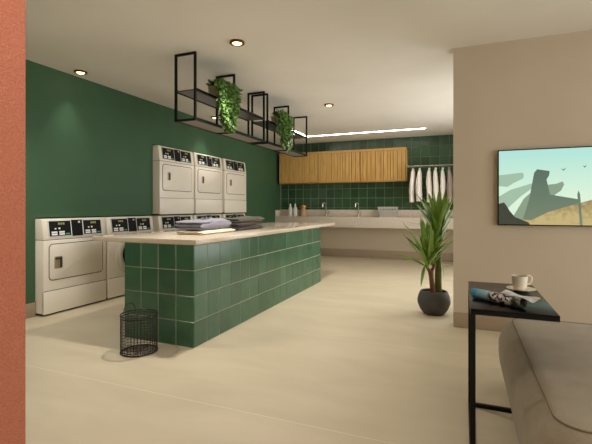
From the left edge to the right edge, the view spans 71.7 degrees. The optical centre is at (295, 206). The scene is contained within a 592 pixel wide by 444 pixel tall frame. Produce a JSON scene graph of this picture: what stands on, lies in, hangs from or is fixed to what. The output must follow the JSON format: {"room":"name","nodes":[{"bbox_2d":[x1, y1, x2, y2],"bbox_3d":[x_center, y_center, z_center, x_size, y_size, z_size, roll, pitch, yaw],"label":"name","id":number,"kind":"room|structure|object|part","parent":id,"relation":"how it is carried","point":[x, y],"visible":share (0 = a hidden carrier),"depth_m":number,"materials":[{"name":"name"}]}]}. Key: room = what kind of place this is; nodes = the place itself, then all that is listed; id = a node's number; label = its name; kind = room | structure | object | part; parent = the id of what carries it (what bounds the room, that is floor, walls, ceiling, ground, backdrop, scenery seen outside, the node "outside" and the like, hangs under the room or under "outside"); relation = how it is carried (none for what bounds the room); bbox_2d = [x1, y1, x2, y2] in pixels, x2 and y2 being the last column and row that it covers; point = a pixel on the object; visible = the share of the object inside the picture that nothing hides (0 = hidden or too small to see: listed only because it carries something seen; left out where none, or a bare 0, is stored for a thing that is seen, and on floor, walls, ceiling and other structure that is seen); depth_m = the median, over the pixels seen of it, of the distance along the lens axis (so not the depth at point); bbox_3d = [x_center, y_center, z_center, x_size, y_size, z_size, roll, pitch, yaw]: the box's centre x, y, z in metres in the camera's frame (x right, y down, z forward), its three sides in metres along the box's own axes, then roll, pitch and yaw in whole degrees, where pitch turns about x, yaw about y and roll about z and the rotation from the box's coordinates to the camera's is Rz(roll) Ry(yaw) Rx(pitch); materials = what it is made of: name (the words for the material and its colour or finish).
{"room":"laundry","nodes":[
{"label":"laundry","id":0,"kind":"room"},
{"bbox_2d":[0,0,25,443],"bbox_3d":[-1.352,-0.195,1.333,0.597,2.789,0.550,0,0,22],"label":"wall","id":1,"kind":"structure","parent":0,"point":[12,12],"depth_m":1.43,"materials":[{"name":"paint"}]},
{"bbox_2d":[26,59,279,303],"bbox_3d":[-3.110,-0.195,4.834,0.700,2.789,12.609,0,0,22],"label":"wall","id":2,"kind":"structure","parent":0,"point":[89,144],"depth_m":5.29,"materials":[{"name":"green paint"}]},
{"bbox_2d":[26,302,35,318],"bbox_3d":[-2.779,1.123,4.699,0.014,0.155,12.609,0,0,22],"label":"baseboard","id":3,"kind":"structure","parent":2,"relation":"attached to","point":[31,307],"depth_m":4.44,"materials":[{"name":"beige paint"}]},
{"bbox_2d":[26,256,518,443],"bbox_3d":[0.688,1.250,3.288,8.900,0.100,13.009,0,0,22],"label":"floor","id":4,"kind":"structure","parent":0,"point":[353,356],"depth_m":2.90,"materials":[{"name":"tile"}]},
{"bbox_2d":[35,217,105,315],"bbox_3d":[-2.859,0.661,4.965,0.620,1.058,0.845,0,0,22],"label":"dryer","id":5,"kind":"object","parent":4,"relation":"on","point":[70,267],"visible":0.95,"depth_m":4.75,"materials":[{"name":"beige metal"}]},
{"bbox_3d":[-2.679,0.623,4.622,0.004,0.135,0.100,0,0,22],"label":"handle","id":6,"kind":"part","parent":5,"relation":"part of","materials":[{"name":"beige paint"}]},
{"bbox_3d":[-2.681,0.243,4.661,0.027,0.168,0.269,0,0,22],"label":"screen glass","id":7,"kind":"part","parent":5,"relation":"part of","materials":[{"name":"black"}]},
{"bbox_2d":[35,217,105,239],"bbox_3d":[-2.869,0.247,4.969,0.599,0.231,0.845,0,0,22],"label":"control panel","id":8,"kind":"object","parent":5,"relation":"attached to","point":[50,228],"depth_m":4.77,"materials":[{"name":"beige plastic"}]},
{"bbox_3d":[-2.598,1.056,4.859,0.023,0.248,0.845,0,0,22],"label":"service panel","id":9,"kind":"part","parent":5,"relation":"part of","materials":[{"name":"white metal"}]},
{"bbox_3d":[-2.586,0.614,4.857,0.008,0.392,0.715,0,0,22],"label":"door","id":10,"kind":"part","parent":5,"relation":"part of","materials":[{"name":"white metal"}]},
{"bbox_3d":[-2.602,0.244,4.869,0.034,0.189,0.143,0,0,22],"label":"coin panel","id":11,"kind":"part","parent":5,"relation":"part of","materials":[{"name":"black"}]},
{"bbox_3d":[-2.516,0.243,5.066,0.027,0.168,0.255,0,0,22],"label":"screen glass","id":12,"kind":"part","parent":5,"relation":"part of","materials":[{"name":"black"}]},
{"bbox_2d":[88,216,153,298],"bbox_3d":[-2.508,0.661,5.769,0.664,1.058,0.845,0,0,22],"label":"washing machine","id":13,"kind":"object","parent":4,"relation":"on","point":[115,251],"visible":0.41,"depth_m":5.42,"materials":[{"name":"beige metal"}]},
{"bbox_3d":[-2.268,1.056,5.671,0.023,0.248,0.845,0,0,22],"label":"service panel","id":14,"kind":"part","parent":13,"relation":"part of","materials":[{"name":"white metal"}]},
{"bbox_3d":[-2.350,0.243,5.474,0.027,0.168,0.269,0,0,22],"label":"screen glass","id":15,"kind":"part","parent":13,"relation":"part of","materials":[{"name":"black glass"}]},
{"bbox_3d":[-2.238,0.643,5.659,0.050,0.570,0.570,0,0,22],"label":"door","id":16,"kind":"part","parent":13,"relation":"part of","materials":[{"name":"beige metal"}]},
{"bbox_2d":[88,216,153,234],"bbox_3d":[-2.538,0.247,5.781,0.599,0.231,0.845,0,0,22],"label":"control panel","id":17,"kind":"object","parent":13,"relation":"attached to","point":[113,224],"depth_m":5.63,"materials":[{"name":"beige plastic"}]},
{"bbox_3d":[-2.271,0.244,5.681,0.034,0.189,0.143,0,0,22],"label":"coin panel","id":18,"kind":"part","parent":13,"relation":"part of","materials":[{"name":"black plastic"}]},
{"bbox_3d":[-2.186,0.243,5.878,0.027,0.168,0.255,0,0,22],"label":"screen glass","id":19,"kind":"part","parent":13,"relation":"part of","materials":[{"name":"black glass"}]},
{"bbox_2d":[119,303,157,356],"bbox_3d":[-1.308,1.008,3.413,0.310,0.384,0.301,0,0,22],"label":"wire basket","id":20,"kind":"object","parent":4,"relation":"on","point":[128,348],"visible":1,"depth_m":3.34,"materials":[{"name":"black metal"}]},
{"bbox_2d":[129,215,192,230],"bbox_3d":[-2.142,0.661,6.667,0.664,1.058,0.845,0,0,22],"label":"washing machine","id":21,"kind":"object","parent":4,"relation":"on","point":[160,222],"visible":0.17,"depth_m":6.37,"materials":[{"name":"beige metal"}]},
{"bbox_3d":[-1.985,0.243,6.372,0.027,0.168,0.269,0,0,22],"label":"screen glass","id":22,"kind":"part","parent":21,"relation":"part of","materials":[{"name":"black glass"}]},
{"bbox_2d":[153,145,193,214],"bbox_3d":[-2.162,-0.407,6.675,0.622,1.058,0.845,0,0,22],"label":"dryer","id":23,"kind":"object","parent":21,"relation":"on","point":[173,169],"visible":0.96,"depth_m":6.45,"materials":[{"name":"beige metal"}]},
{"bbox_3d":[-1.985,-0.825,6.372,0.027,0.168,0.269,0,0,22],"label":"screen glass","id":24,"kind":"part","parent":23,"relation":"part of","materials":[{"name":"black glass"}]},
{"bbox_2d":[153,145,193,164],"bbox_3d":[-2.172,-0.821,6.679,0.599,0.231,0.845,0,0,22],"label":"control panel","id":25,"kind":"object","parent":23,"relation":"attached to","point":[161,154],"depth_m":6.44,"materials":[{"name":"beige plastic"}]},
{"bbox_3d":[-1.902,-0.013,6.569,0.023,0.248,0.845,0,0,22],"label":"service panel","id":26,"kind":"part","parent":23,"relation":"part of","materials":[{"name":"beige metal"}]},
{"bbox_3d":[-1.890,-0.455,6.568,0.008,0.392,0.715,0,0,22],"label":"door","id":27,"kind":"part","parent":23,"relation":"part of","materials":[{"name":"beige metal"}]},
{"bbox_3d":[-1.905,-0.825,6.579,0.034,0.189,0.143,0,0,22],"label":"coin panel","id":28,"kind":"part","parent":23,"relation":"part of","materials":[{"name":"black"}]},
{"bbox_3d":[-1.820,-0.825,6.777,0.027,0.168,0.255,0,0,22],"label":"screen glass","id":29,"kind":"part","parent":23,"relation":"part of","materials":[{"name":"black glass"}]},
{"bbox_3d":[-1.905,0.244,6.579,0.034,0.189,0.143,0,0,22],"label":"coin panel","id":30,"kind":"part","parent":21,"relation":"part of","materials":[{"name":"black plastic"}]},
{"bbox_2d":[181,214,220,218],"bbox_3d":[-1.805,0.661,7.496,0.664,1.058,0.845,0,0,22],"label":"washing machine","id":31,"kind":"object","parent":4,"relation":"on","point":[194,216],"visible":0.1,"depth_m":7.27,"materials":[{"name":"beige metal"}]},
{"bbox_2d":[192,152,221,213],"bbox_3d":[-1.824,-0.407,7.504,0.622,1.058,0.845,0,0,22],"label":"dryer","id":32,"kind":"object","parent":31,"relation":"on","point":[207,169],"visible":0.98,"depth_m":7.33,"materials":[{"name":"beige metal"}]},
{"bbox_3d":[-1.647,-0.825,7.201,0.027,0.168,0.269,0,0,22],"label":"screen glass","id":33,"kind":"part","parent":32,"relation":"part of","materials":[{"name":"black"}]},
{"bbox_2d":[192,152,221,169],"bbox_3d":[-1.835,-0.821,7.508,0.599,0.231,0.845,0,0,22],"label":"control panel","id":34,"kind":"object","parent":32,"relation":"attached to","point":[200,161],"depth_m":7.31,"materials":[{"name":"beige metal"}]},
{"bbox_3d":[-1.564,-0.013,7.398,0.023,0.248,0.845,0,0,22],"label":"service panel","id":35,"kind":"part","parent":32,"relation":"part of","materials":[{"name":"beige metal"}]},
{"bbox_3d":[-1.553,-0.455,7.397,0.008,0.392,0.715,0,0,22],"label":"door","id":36,"kind":"part","parent":32,"relation":"part of","materials":[{"name":"beige metal"}]},
{"bbox_3d":[-1.568,-0.825,7.408,0.034,0.189,0.143,0,0,22],"label":"coin panel","id":37,"kind":"part","parent":32,"relation":"part of","materials":[{"name":"black"}]},
{"bbox_3d":[-1.482,-0.825,7.606,0.027,0.168,0.255,0,0,22],"label":"screen glass","id":38,"kind":"part","parent":32,"relation":"part of","materials":[{"name":"black"}]},
{"bbox_2d":[92,222,334,347],"bbox_3d":[-0.632,0.739,5.580,1.188,0.922,4.070,0,0,22],"label":"island counter","id":39,"kind":"object","parent":4,"relation":"on","point":[200,287],"depth_m":3.79,"materials":[{"name":"green tile"}]},
{"bbox_2d":[176,228,234,234],"bbox_3d":[-0.948,0.255,4.364,0.336,0.046,0.655,0,0,22],"label":"folded towel","id":40,"kind":"object","parent":39,"relation":"on","point":[219,230],"visible":0.88,"depth_m":4.14,"materials":[{"name":"beige fabric"}]},
{"bbox_2d":[175,217,230,229],"bbox_3d":[-0.980,0.168,4.357,0.346,0.126,0.595,0,0,24],"label":"shirt","id":41,"kind":"object","parent":40,"relation":"on","point":[203,223],"visible":1,"depth_m":4.17,"materials":[{"name":"grey fabric"}]},
{"bbox_2d":[227,225,263,230],"bbox_3d":[-0.674,0.253,5.083,0.287,0.049,0.728,0,0,22],"label":"folded garment","id":42,"kind":"object","parent":39,"relation":"on","point":[237,228],"visible":0.7,"depth_m":4.95,"materials":[{"name":"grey fabric"}]},
{"bbox_2d":[229,221,261,225],"bbox_3d":[-0.675,0.205,5.096,0.278,0.043,0.698,0,0,20],"label":"folded garment","id":43,"kind":"object","parent":42,"relation":"on","point":[251,222],"visible":0.84,"depth_m":4.97,"materials":[{"name":"grey fabric"}]},
{"bbox_2d":[224,216,263,221],"bbox_3d":[-0.673,0.149,5.128,0.290,0.067,0.674,0,0,24],"label":"folded garment","id":44,"kind":"object","parent":43,"relation":"on","point":[240,218],"visible":0.91,"depth_m":5.01,"materials":[{"name":"grey fabric"}]},
{"bbox_2d":[218,213,244,217],"bbox_3d":[-1.456,0.661,8.353,0.664,1.058,0.845,0,0,22],"label":"washing machine","id":45,"kind":"object","parent":4,"relation":"on","point":[223,215],"visible":0.1,"depth_m":8.26,"materials":[{"name":"beige metal"}]},
{"bbox_2d":[221,158,245,212],"bbox_3d":[-1.475,-0.407,8.361,0.622,1.058,0.845,0,0,22],"label":"dryer","id":46,"kind":"object","parent":45,"relation":"on","point":[233,172],"visible":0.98,"depth_m":8.16,"materials":[{"name":"beige metal"}]},
{"bbox_3d":[-1.298,-0.825,8.058,0.027,0.168,0.269,0,0,22],"label":"screen glass","id":47,"kind":"part","parent":46,"relation":"part of","materials":[{"name":"black"}]},
{"bbox_2d":[221,158,245,172],"bbox_3d":[-1.486,-0.821,8.365,0.599,0.231,0.845,0,0,22],"label":"control panel","id":48,"kind":"object","parent":46,"relation":"attached to","point":[228,166],"depth_m":8.14,"materials":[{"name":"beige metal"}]},
{"bbox_3d":[-1.216,-0.013,8.255,0.023,0.248,0.845,0,0,22],"label":"service panel","id":49,"kind":"part","parent":46,"relation":"part of","materials":[{"name":"white metal"}]},
{"bbox_3d":[-1.219,-0.825,8.265,0.034,0.189,0.143,0,0,22],"label":"coin panel","id":50,"kind":"part","parent":46,"relation":"part of","materials":[{"name":"black"}]},
{"bbox_3d":[-1.204,-0.455,8.254,0.008,0.392,0.715,0,0,22],"label":"door","id":51,"kind":"part","parent":46,"relation":"part of","materials":[{"name":"white metal"}]},
{"bbox_3d":[-1.134,-0.825,8.463,0.027,0.168,0.255,0,0,22],"label":"screen glass","id":52,"kind":"part","parent":46,"relation":"part of","materials":[{"name":"black"}]},
{"bbox_2d":[398,187,452,315],"bbox_3d":[1.510,0.483,4.645,0.647,1.434,0.719,0,0,22],"label":"potted plant","id":53,"kind":"object","parent":4,"relation":"on","point":[433,301],"visible":0.98,"depth_m":4.54,"materials":[{"name":"green plant"}]},
{"bbox_3d":[1.468,0.485,4.583,0.615,0.790,0.573,0,0,22],"label":"crown","id":54,"kind":"part","parent":53,"relation":"part of","materials":[{"name":"green plant"}]},
{"bbox_3d":[1.532,0.406,4.604,0.483,0.539,0.579,0,0,-4],"label":"crown","id":55,"kind":"part","parent":53,"relation":"part of","materials":[{"name":"green plant"}]},
{"bbox_3d":[1.552,1.071,4.615,0.356,0.257,0.356,0,0,22],"label":"pot","id":56,"kind":"part","parent":53,"relation":"part of","materials":[{"name":"grey ceramic"}]},
{"bbox_3d":[1.556,0.285,4.668,0.405,1.038,0.555,0,0,0],"label":"crown","id":57,"kind":"part","parent":53,"relation":"part of","materials":[{"name":"green plant"}]},
{"bbox_2d":[468,281,559,443],"bbox_3d":[1.068,0.825,2.089,0.342,0.750,0.725,0,0,22],"label":"side table","id":58,"kind":"object","parent":4,"relation":"on","point":[541,310],"visible":0.9,"depth_m":1.82,"materials":[{"name":"black paint"}]},
{"bbox_3d":[1.052,0.838,2.475,0.022,0.724,0.022,0,0,22],"label":"leg","id":59,"kind":"part","parent":58,"relation":"part of","materials":[{"name":"black metal"}]},
{"bbox_3d":[0.787,0.838,1.824,0.022,0.724,0.022,0,0,22],"label":"leg","id":60,"kind":"part","parent":58,"relation":"part of","materials":[{"name":"black metal"}]},
{"bbox_2d":[471,288,540,308],"bbox_3d":[0.966,0.418,1.910,0.082,0.060,0.301,0,0,-28],"label":"newspaper","id":61,"kind":"object","parent":58,"relation":"on","point":[509,298],"visible":1,"depth_m":1.88,"materials":[{"name":"paper"}]},
{"bbox_2d":[506,286,535,291],"bbox_3d":[1.207,0.442,2.199,0.142,0.014,0.142,0,0,22],"label":"saucer","id":62,"kind":"object","parent":58,"relation":"on","point":[528,289],"visible":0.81,"depth_m":2.19,"materials":[{"name":"beige ceramic"}]},
{"bbox_2d":[512,275,532,290],"bbox_3d":[1.211,0.403,2.193,0.103,0.080,0.078,0,0,22],"label":"coffee cup","id":63,"kind":"object","parent":62,"relation":"on","point":[519,282],"visible":0.99,"depth_m":2.17,"materials":[{"name":"beige ceramic"}]},
{"bbox_2d":[498,318,591,443],"bbox_3d":[1.919,0.957,1.740,1.812,0.486,1.630,0,0,22],"label":"sofa","id":64,"kind":"object","parent":4,"relation":"on","point":[546,366],"visible":0.88,"depth_m":1.81,"materials":[{"name":"beige fabric"}]},
{"bbox_2d":[26,0,591,144],"bbox_3d":[0.688,-1.639,3.288,8.900,0.100,13.009,0,0,22],"label":"ceiling","id":65,"kind":"structure","parent":0,"point":[386,66],"depth_m":4.11,"materials":[{"name":"paint"}]},
{"bbox_2d":[74,70,86,74],"bbox_3d":[-2.527,-1.573,4.808,0.144,0.029,0.144,0,0,22],"label":"recessed light","id":66,"kind":"object","parent":65,"relation":"in","point":[79,72],"visible":1,"depth_m":4.78,"materials":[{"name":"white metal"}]},
{"bbox_2d":[174,51,264,143],"bbox_3d":[-0.847,-1.236,4.955,0.262,0.703,1.582,0,0,22],"label":"shelf","id":67,"kind":"object","parent":65,"relation":"hanging from","point":[198,95],"visible":0.94,"depth_m":4.58,"materials":[{"name":"black metal"}]},
{"bbox_3d":[-1.141,-1.236,4.233,0.262,0.703,0.022,0,0,22],"label":"frame","id":68,"kind":"part","parent":67,"relation":"part of","materials":[{"name":"black metal"}]},
{"bbox_3d":[-0.958,-0.904,5.000,0.022,0.026,1.538,0,0,22],"label":"rail","id":69,"kind":"part","parent":67,"relation":"part of","materials":[{"name":"black metal"}]},
{"bbox_3d":[-0.958,-1.207,5.000,0.022,0.026,1.538,0,0,22],"label":"rail","id":70,"kind":"part","parent":67,"relation":"part of","materials":[{"name":"black metal"}]},
{"bbox_2d":[205,78,242,133],"bbox_3d":[-0.855,-1.128,4.587,0.436,0.635,0.482,0,0,22],"label":"trailing plant","id":71,"kind":"object","parent":67,"relation":"on","point":[228,94],"visible":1,"depth_m":4.48,"materials":[{"name":"green plant"}]},
{"bbox_3d":[-0.927,-1.291,4.718,0.172,0.155,0.172,0,0,22],"label":"pot","id":72,"kind":"part","parent":71,"relation":"part of","materials":[{"name":"brown ceramic"}]},
{"bbox_3d":[-0.851,-1.236,4.946,0.262,0.703,0.022,0,0,22],"label":"frame","id":73,"kind":"part","parent":67,"relation":"part of","materials":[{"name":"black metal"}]},
{"bbox_3d":[-0.736,-0.904,4.910,0.022,0.026,1.538,0,0,22],"label":"rail","id":74,"kind":"part","parent":67,"relation":"part of","materials":[{"name":"black metal"}]},
{"bbox_3d":[-0.736,-1.207,4.910,0.022,0.026,1.538,0,0,22],"label":"rail","id":75,"kind":"part","parent":67,"relation":"part of","materials":[{"name":"black metal"}]},
{"bbox_3d":[-0.553,-1.236,5.678,0.262,0.703,0.022,0,0,22],"label":"frame","id":76,"kind":"part","parent":67,"relation":"part of","materials":[{"name":"black metal"}]},
{"bbox_2d":[229,39,244,46],"bbox_3d":[-0.567,-1.573,3.945,0.144,0.029,0.144,0,0,22],"label":"recessed light","id":77,"kind":"object","parent":65,"relation":"in","point":[234,42],"visible":1,"depth_m":3.92,"materials":[{"name":"beige"}]},
{"bbox_2d":[251,93,306,156],"bbox_3d":[-0.219,-1.236,6.497,0.262,0.703,1.572,0,0,22],"label":"shelf","id":78,"kind":"object","parent":65,"relation":"hanging from","point":[269,125],"visible":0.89,"depth_m":6.27,"materials":[{"name":"black metal"}]},
{"bbox_3d":[-0.512,-1.236,5.779,0.262,0.703,0.022,0,0,22],"label":"frame","id":79,"kind":"part","parent":78,"relation":"part of","materials":[{"name":"black metal"}]},
{"bbox_3d":[-0.331,-0.904,6.543,0.022,0.026,1.528,0,0,22],"label":"rail","id":80,"kind":"part","parent":78,"relation":"part of","materials":[{"name":"black metal"}]},
{"bbox_3d":[-0.231,-1.236,6.469,0.262,0.703,0.022,0,0,22],"label":"frame","id":81,"kind":"part","parent":78,"relation":"part of","materials":[{"name":"black metal"}]},
{"bbox_2d":[270,109,294,152],"bbox_3d":[-0.183,-1.133,6.110,0.359,0.639,0.593,0,0,-14],"label":"trailing plant","id":82,"kind":"object","parent":78,"relation":"on","point":[284,121],"visible":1,"depth_m":5.93,"materials":[{"name":"green plant"}]},
{"bbox_3d":[-0.302,-1.291,6.255,0.172,0.155,0.172,0,0,22],"label":"pot","id":83,"kind":"part","parent":82,"relation":"part of","materials":[{"name":"brown ceramic"}]},
{"bbox_3d":[-0.108,-0.904,6.452,0.022,0.026,1.528,0,0,22],"label":"rail","id":84,"kind":"part","parent":78,"relation":"part of","materials":[{"name":"black metal"}]},
{"bbox_3d":[-0.108,-1.207,6.452,0.022,0.026,1.528,0,0,22],"label":"rail","id":85,"kind":"part","parent":78,"relation":"part of","materials":[{"name":"black metal"}]},
{"bbox_3d":[0.073,-1.236,7.215,0.262,0.703,0.022,0,0,22],"label":"frame","id":86,"kind":"part","parent":78,"relation":"part of","materials":[{"name":"black metal"}]},
{"bbox_2d":[324,103,333,106],"bbox_3d":[0.511,-1.573,6.356,0.144,0.029,0.144,0,0,22],"label":"recessed light","id":87,"kind":"object","parent":65,"relation":"in","point":[328,104],"visible":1,"depth_m":6.33,"materials":[{"name":"beige"}]},
{"bbox_2d":[295,128,424,136],"bbox_3d":[1.227,-1.586,8.277,2.554,0.006,1.058,0,0,22],"label":"led strip","id":88,"kind":"object","parent":65,"relation":"attached to","point":[420,128],"visible":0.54,"depth_m":8.71,"materials":[{"name":"white plastic"}]},
{"bbox_2d":[320,227,452,252],"bbox_3d":[1.657,-0.195,9.781,5.800,2.789,0.150,0,0,22],"label":"wall","id":89,"kind":"structure","parent":0,"point":[388,239],"depth_m":9.64,"materials":[{"name":"beige paint"}]},
{"bbox_2d":[279,147,407,183],"bbox_3d":[1.063,-0.957,9.799,3.116,0.757,0.232,0,0,22],"label":"upper cabinet","id":90,"kind":"object","parent":89,"relation":"attached to","point":[379,164],"visible":0.94,"depth_m":9.62,"materials":[{"name":"brown wood"}]},
{"bbox_3d":[0.054,-0.938,10.097,1.014,0.687,0.024,0,0,22],"label":"door","id":91,"kind":"part","parent":90,"relation":"part of","materials":[{"name":"brown wood"}]},
{"bbox_3d":[1.011,-0.938,9.708,1.014,0.687,0.024,0,0,22],"label":"door","id":92,"kind":"part","parent":90,"relation":"part of","materials":[{"name":"brown wood"}]},
{"bbox_3d":[1.968,-0.938,9.318,1.014,0.687,0.024,0,0,22],"label":"door","id":93,"kind":"part","parent":90,"relation":"part of","materials":[{"name":"brown wood"}]},
{"bbox_3d":[2.497,-0.935,9.215,0.020,0.698,0.232,0,0,22],"label":"panel","id":94,"kind":"part","parent":90,"relation":"part of","materials":[{"name":"brown wood"}]},
{"bbox_2d":[275,210,452,229],"bbox_3d":[1.795,0.272,9.457,4.897,0.413,0.342,0,0,22],"label":"countertop","id":95,"kind":"structure","parent":89,"relation":"attached to","point":[341,218],"depth_m":9.52,"materials":[{"name":"stone"}]},
{"bbox_2d":[288,204,292,215],"bbox_3d":[-0.140,0.072,10.260,0.120,0.318,0.120,0,0,22],"label":"soap bottle","id":96,"kind":"object","parent":95,"relation":"on","point":[290,210],"visible":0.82,"depth_m":10.21,"materials":[{"name":"white plastic"}]},
{"bbox_2d":[293,204,297,215],"bbox_3d":[-0.019,0.072,10.211,0.120,0.318,0.120,0,0,22],"label":"soap bottle","id":97,"kind":"object","parent":95,"relation":"on","point":[295,210],"visible":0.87,"depth_m":10.17,"materials":[{"name":"white plastic"}]},
{"bbox_2d":[300,205,306,215],"bbox_3d":[0.180,0.090,10.130,0.180,0.282,0.180,0,0,22],"label":"storage jar","id":98,"kind":"object","parent":95,"relation":"on","point":[303,212],"visible":0.96,"depth_m":10.06,"materials":[{"name":"brown wood"}]},
{"bbox_2d":[322,202,328,216],"bbox_3d":[0.714,0.057,9.946,0.174,0.350,0.086,0,0,-8],"label":"faucet","id":99,"kind":"object","parent":95,"relation":"on","point":[326,214],"visible":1,"depth_m":9.95,"materials":[{"name":"silver metal"}]},
{"bbox_2d":[377,207,397,216],"bbox_3d":[2.090,0.113,9.320,0.438,0.237,0.248,0,0,22],"label":"laundry basket","id":100,"kind":"object","parent":95,"relation":"on","point":[380,213],"visible":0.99,"depth_m":9.23,"materials":[{"name":"grey plastic"}]},
{"bbox_2d":[280,134,452,209],"bbox_3d":[1.857,-0.673,9.609,4.900,1.829,0.017,0,0,22],"label":"backsplash","id":101,"kind":"structure","parent":89,"relation":"attached to","point":[437,149],"depth_m":9.59,"materials":[{"name":"green tile"}]},
{"bbox_2d":[320,248,452,261],"bbox_3d":[1.857,1.105,9.610,4.900,0.190,0.016,0,0,22],"label":"baseboard","id":102,"kind":"structure","parent":89,"relation":"attached to","point":[383,254],"depth_m":9.60,"materials":[{"name":"beige paint"}]},
{"bbox_2d":[453,30,591,323],"bbox_3d":[3.429,-0.195,3.439,3.936,2.789,0.150,0,0,22],"label":"wall","id":103,"kind":"structure","parent":0,"point":[529,93],"depth_m":3.90,"materials":[{"name":"beige paint"}]},
{"bbox_2d":[453,312,513,331],"bbox_3d":[3.305,1.125,3.401,3.736,0.150,0.013,0,0,22],"label":"baseboard","id":104,"kind":"structure","parent":103,"relation":"attached to","point":[490,323],"depth_m":4.00,"materials":[{"name":"beige paint"}]},
{"bbox_2d":[498,146,591,226],"bbox_3d":[2.519,-0.184,3.703,1.256,0.716,0.047,0,0,22],"label":"television","id":105,"kind":"object","parent":103,"relation":"attached to","point":[540,186],"visible":1,"depth_m":3.77,"materials":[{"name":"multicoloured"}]},
{"bbox_3d":[3.246,-0.195,6.324,0.150,2.789,5.056,0,0,22],"label":"wall","id":106,"kind":"structure","parent":0,"visible":0},
{"bbox_2d":[407,164,452,167],"bbox_3d":[3.215,-0.892,8.678,1.679,0.060,0.060,0,0,22],"label":"rail","id":107,"kind":"object","parent":106,"relation":"attached to","point":[442,164],"visible":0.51,"depth_m":8.81,"materials":[{"name":"silver metal"}]},
{"bbox_2d":[409,168,414,202],"bbox_3d":[2.538,-0.507,8.954,0.118,0.816,0.513,0,0,22],"label":"shirt","id":108,"kind":"object","parent":107,"relation":"hanging from","point":[412,178],"visible":1,"depth_m":8.78,"materials":[{"name":"white fabric"}]},
{"bbox_2d":[416,165,421,200],"bbox_3d":[2.673,-0.517,8.899,0.134,0.796,0.512,0,0,22],"label":"shirt","id":109,"kind":"object","parent":107,"relation":"hanging from","point":[419,175],"visible":0.94,"depth_m":8.72,"materials":[{"name":"white fabric"}]},
{"bbox_2d":[426,166,432,201],"bbox_3d":[2.869,-0.507,8.819,0.130,0.816,0.511,0,0,22],"label":"shirt","id":110,"kind":"object","parent":107,"relation":"hanging from","point":[429,187],"visible":0.88,"depth_m":8.64,"materials":[{"name":"white fabric"}]},
{"bbox_2d":[433,165,438,201],"bbox_3d":[2.992,-0.507,8.769,0.124,0.816,0.505,0,0,22],"label":"shirt","id":111,"kind":"object","parent":107,"relation":"hanging from","point":[435,175],"visible":0.91,"depth_m":8.60,"materials":[{"name":"white fabric"}]},
{"bbox_2d":[440,167,445,198],"bbox_3d":[3.120,-0.507,8.717,0.140,0.816,0.503,0,0,22],"label":"shirt","id":112,"kind":"object","parent":107,"relation":"hanging from","point":[442,178],"visible":0.77,"depth_m":8.53,"materials":[{"name":"white fabric"}]},
{"bbox_2d":[447,167,452,202],"bbox_3d":[3.252,-0.497,8.663,0.131,0.836,0.509,0,0,22],"label":"shirt","id":113,"kind":"object","parent":107,"relation":"hanging from","point":[449,175],"visible":0.94,"depth_m":8.47,"materials":[{"name":"white fabric"}]}
]}

